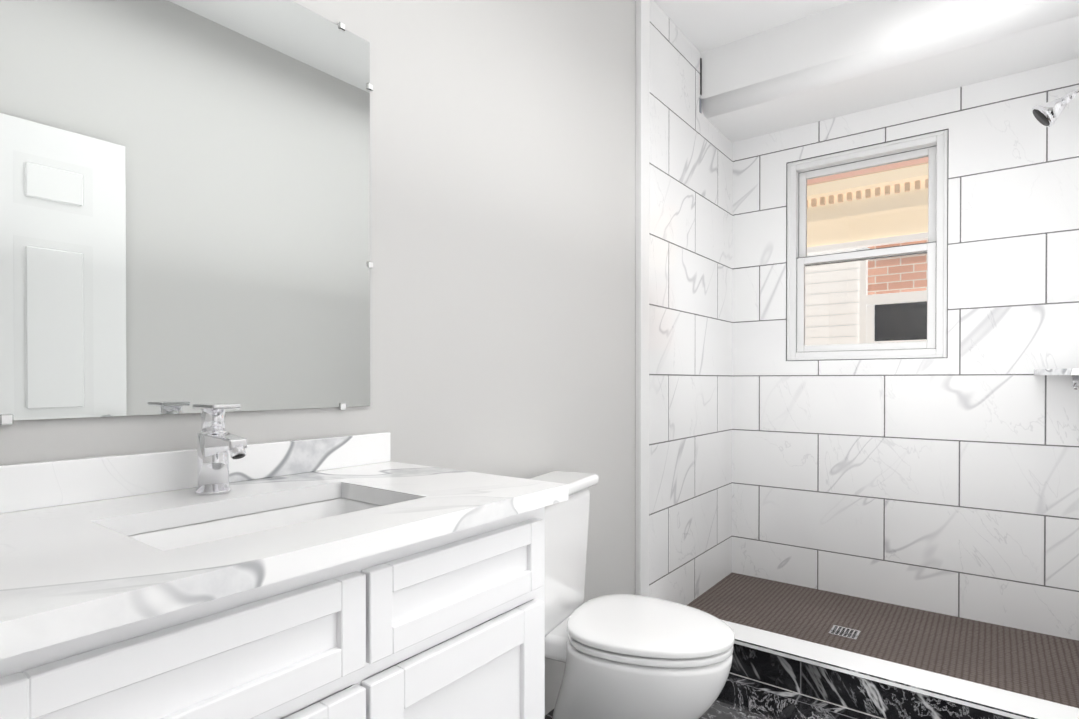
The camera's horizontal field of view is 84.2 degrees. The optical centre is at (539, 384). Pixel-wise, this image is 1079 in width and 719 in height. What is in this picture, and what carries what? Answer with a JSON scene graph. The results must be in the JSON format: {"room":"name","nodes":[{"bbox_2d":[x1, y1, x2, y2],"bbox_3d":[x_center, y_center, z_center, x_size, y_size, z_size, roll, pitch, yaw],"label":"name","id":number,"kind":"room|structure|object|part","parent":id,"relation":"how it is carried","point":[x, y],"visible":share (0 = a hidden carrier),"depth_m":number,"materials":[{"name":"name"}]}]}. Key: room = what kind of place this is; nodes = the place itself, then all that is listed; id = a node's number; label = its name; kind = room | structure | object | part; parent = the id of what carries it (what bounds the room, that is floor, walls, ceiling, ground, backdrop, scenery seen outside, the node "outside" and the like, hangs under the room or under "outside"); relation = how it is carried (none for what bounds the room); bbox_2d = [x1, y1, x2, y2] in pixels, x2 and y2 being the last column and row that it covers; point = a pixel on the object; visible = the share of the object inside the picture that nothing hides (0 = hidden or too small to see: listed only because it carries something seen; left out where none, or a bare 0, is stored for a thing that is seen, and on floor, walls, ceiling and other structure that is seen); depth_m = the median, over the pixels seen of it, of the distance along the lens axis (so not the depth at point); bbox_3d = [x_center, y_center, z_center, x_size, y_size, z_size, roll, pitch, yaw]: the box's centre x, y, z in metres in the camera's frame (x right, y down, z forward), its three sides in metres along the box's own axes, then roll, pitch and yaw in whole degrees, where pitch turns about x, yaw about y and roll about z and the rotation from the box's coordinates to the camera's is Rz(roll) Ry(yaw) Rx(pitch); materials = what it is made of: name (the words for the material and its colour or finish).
{"room":"bathroom","nodes":[
{"label":"bathroom","id":0,"kind":"room"},
{"bbox_2d":[0,0,635,714],"bbox_3d":[-0.272,-0.266,1.696,0.120,2.740,4.834,0,0,37],"label":"wall","id":1,"kind":"structure","parent":0,"point":[502,236],"depth_m":1.79,"materials":[{"name":"grey paint"}]},
{"bbox_2d":[0,0,372,424],"bbox_3d":[-0.634,-0.378,1.109,0.009,0.875,0.782,0,0,37],"label":"mirror","id":2,"kind":"object","parent":1,"relation":"attached to","point":[184,206],"visible":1,"depth_m":1.08,"materials":[{"name":"clear glass"}]},
{"bbox_2d":[635,0,649,596],"bbox_3d":[0.431,-0.271,2.497,0.026,2.739,0.076,0,0,37],"label":"trim","id":3,"kind":"structure","parent":1,"relation":"attached to","point":[642,284],"depth_m":2.47,"materials":[{"name":"white paint"}]},
{"bbox_2d":[649,0,732,604],"bbox_3d":[0.760,-0.293,2.933,0.020,2.699,1.017,0,0,37],"label":"wall tiles","id":4,"kind":"structure","parent":1,"relation":"attached to","point":[690,325],"depth_m":2.84,"materials":[{"name":"white tile"}]},
{"bbox_2d":[699,98,701,112],"bbox_3d":[0.798,-1.379,2.957,0.003,0.070,0.020,0,0,37],"label":"trim","id":5,"kind":"structure","parent":1,"relation":"attached to","point":[700,105],"depth_m":2.95,"materials":[{"name":"grey"}]},
{"bbox_2d":[700,58,701,94],"bbox_3d":[0.802,-1.524,2.960,0.004,0.180,0.016,0,0,37],"label":"trim","id":6,"kind":"structure","parent":1,"relation":"attached to","point":[700,76],"depth_m":2.96,"materials":[{"name":"black"}]},
{"bbox_2d":[545,673,883,718],"bbox_3d":[0.432,1.157,1.169,1.890,0.100,4.834,0,0,37],"label":"floor","id":7,"kind":"structure","parent":0,"point":[739,697],"depth_m":2.05,"materials":[{"name":"black stone"}]},
{"bbox_2d":[0,432,567,718],"bbox_3d":[-0.425,0.615,0.949,0.541,0.988,0.874,0,0,37],"label":"bathroom vanity","id":8,"kind":"object","parent":7,"relation":"on","point":[361,576],"visible":1,"depth_m":0.81,"materials":[{"name":"white paint"}]},
{"bbox_2d":[193,403,246,494],"bbox_3d":[-0.543,0.112,1.026,0.129,0.155,0.055,0,0,37],"label":"faucet","id":9,"kind":"object","parent":8,"relation":"on","point":[218,443],"visible":1,"depth_m":1.03,"materials":[{"name":"silver metal"}]},
{"bbox_2d":[128,498,382,550],"bbox_3d":[-0.409,0.278,0.922,0.253,0.112,0.411,0,0,37],"label":"sink basin","id":10,"kind":"object","parent":8,"relation":"in","point":[186,531],"depth_m":1.00,"materials":[{"name":"white ceramic"}]},
{"bbox_2d":[530,471,734,718],"bbox_3d":[0.225,0.698,1.682,0.623,0.812,0.432,0,0,27],"label":"toilet","id":11,"kind":"object","parent":7,"relation":"on","point":[626,656],"visible":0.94,"depth_m":1.57,"materials":[{"name":"white ceramic"}]},
{"bbox_3d":[0.024,0.309,1.787,0.168,0.036,0.426,0,0,27],"label":"tank lid","id":12,"kind":"part","parent":11,"relation":"part of","materials":[{"name":"white ceramic"}]},
{"bbox_3d":[0.059,0.551,1.770,0.235,0.445,0.393,0,0,27],"label":"tank","id":13,"kind":"part","parent":11,"relation":"part of","materials":[{"name":"white ceramic"}]},
{"bbox_3d":[0.265,0.901,1.666,0.530,0.405,0.366,0,0,27],"label":"bowl","id":14,"kind":"part","parent":11,"relation":"part of","materials":[{"name":"white ceramic"}]},
{"bbox_3d":[0.306,0.670,1.643,0.446,0.054,0.376,0,0,27],"label":"seat lid","id":15,"kind":"part","parent":11,"relation":"part of","materials":[{"name":"white plastic"}]},
{"bbox_2d":[687,573,1078,707],"bbox_3d":[1.439,1.079,2.488,1.650,0.040,0.915,0,0,37],"label":"shower floor","id":16,"kind":"structure","parent":7,"relation":"on","point":[1033,664],"depth_m":2.51,"materials":[{"name":"brown tile"}]},
{"bbox_2d":[829,625,860,639],"bbox_3d":[1.299,1.056,2.539,0.105,0.004,0.105,0,0,37],"label":"shower drain","id":17,"kind":"object","parent":16,"relation":"on","point":[844,632],"visible":1,"depth_m":2.53,"materials":[{"name":"silver metal"}]},
{"bbox_2d":[720,619,1078,718],"bbox_3d":[1.117,1.034,2.066,1.650,0.135,0.154,0,0,37],"label":"shower curb","id":18,"kind":"structure","parent":7,"relation":"on","point":[881,688],"depth_m":2.01,"materials":[{"name":"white stone"}]},
{"bbox_2d":[654,0,852,52],"bbox_3d":[0.432,-1.683,1.151,1.890,0.100,4.834,0,0,37],"label":"ceiling","id":19,"kind":"structure","parent":0,"point":[704,25],"depth_m":2.66,"materials":[{"name":"white paint"}]},
{"bbox_2d":[701,0,1078,141],"bbox_3d":[1.579,-1.492,2.656,1.650,0.300,0.451,0,0,37],"label":"soffit beam","id":20,"kind":"structure","parent":19,"relation":"attached to","point":[853,56],"depth_m":2.59,"materials":[{"name":"white paint"}]},
{"bbox_2d":[732,58,1078,640],"bbox_3d":[1.789,-0.274,2.938,1.890,2.740,0.240,0,0,37],"label":"wall","id":21,"kind":"structure","parent":0,"point":[1012,419],"depth_m":2.72,"materials":[{"name":"tile"}]},
{"bbox_2d":[786,129,948,360],"bbox_3d":[1.620,-0.644,2.987,0.709,1.049,0.114,0,0,37],"label":"window","id":22,"kind":"structure","parent":21,"relation":"in","point":[939,139],"depth_m":2.95,"materials":[{"name":"white plastic"}]},
{"bbox_3d":[1.612,-0.415,2.978,0.544,0.426,0.004,0,0,37],"label":"glass","id":23,"kind":"part","parent":22,"relation":"part of","materials":[{"name":"clear glass"}]},
{"bbox_3d":[1.612,-0.415,2.977,0.618,0.500,0.032,0,0,37],"label":"window sash","id":24,"kind":"part","parent":22,"relation":"part of","materials":[{"name":"white plastic"}]},
{"bbox_3d":[1.634,-0.874,3.004,0.544,0.426,0.004,0,0,37],"label":"glass","id":25,"kind":"part","parent":22,"relation":"part of","materials":[{"name":"clear glass"}]},
{"bbox_3d":[1.633,-0.874,3.003,0.618,0.500,0.032,0,0,37],"label":"window sash","id":26,"kind":"part","parent":22,"relation":"part of","materials":[{"name":"white plastic"}]},
{"bbox_3d":[1.136,-0.259,0.623,0.120,2.740,4.834,0,0,37],"label":"wall","id":27,"kind":"structure","parent":0,"visible":0},
{"bbox_2d":[1034,368,1078,389],"bbox_3d":[2.138,-0.019,2.321,0.320,0.083,0.320,0,0,37],"label":"corner shelf","id":28,"kind":"object","parent":27,"relation":"attached to","point":[1045,372],"visible":0.98,"depth_m":2.40,"materials":[{"name":"stone"}]},
{"bbox_3d":[2.060,-0.138,1.944,0.012,2.400,1.014,0,0,37],"label":"wall tiles","id":29,"kind":"structure","parent":27,"relation":"attached to","visible":0},
{"bbox_2d":[1032,87,1078,126],"bbox_3d":[1.971,-1.038,2.116,0.348,0.185,0.095,0,0,37],"label":"shower head","id":30,"kind":"object","parent":29,"relation":"attached to","point":[1047,114],"visible":1,"depth_m":2.16},
{"label":"outside","id":31,"kind":"structure","parent":0,"visible":0},
{"bbox_3d":[2.989,1.638,4.236,14.000,0.100,3.260,0,0,37],"label":"ground","id":32,"kind":"structure","parent":31,"visible":0},
{"bbox_2d":[805,157,927,344],"bbox_3d":[3.055,-1.423,5.952,6.000,6.000,0.620,0,0,37],"label":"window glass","id":33,"kind":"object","parent":32,"relation":"on","point":[864,227],"depth_m":5.73,"materials":[{"name":"beige"}]}
]}

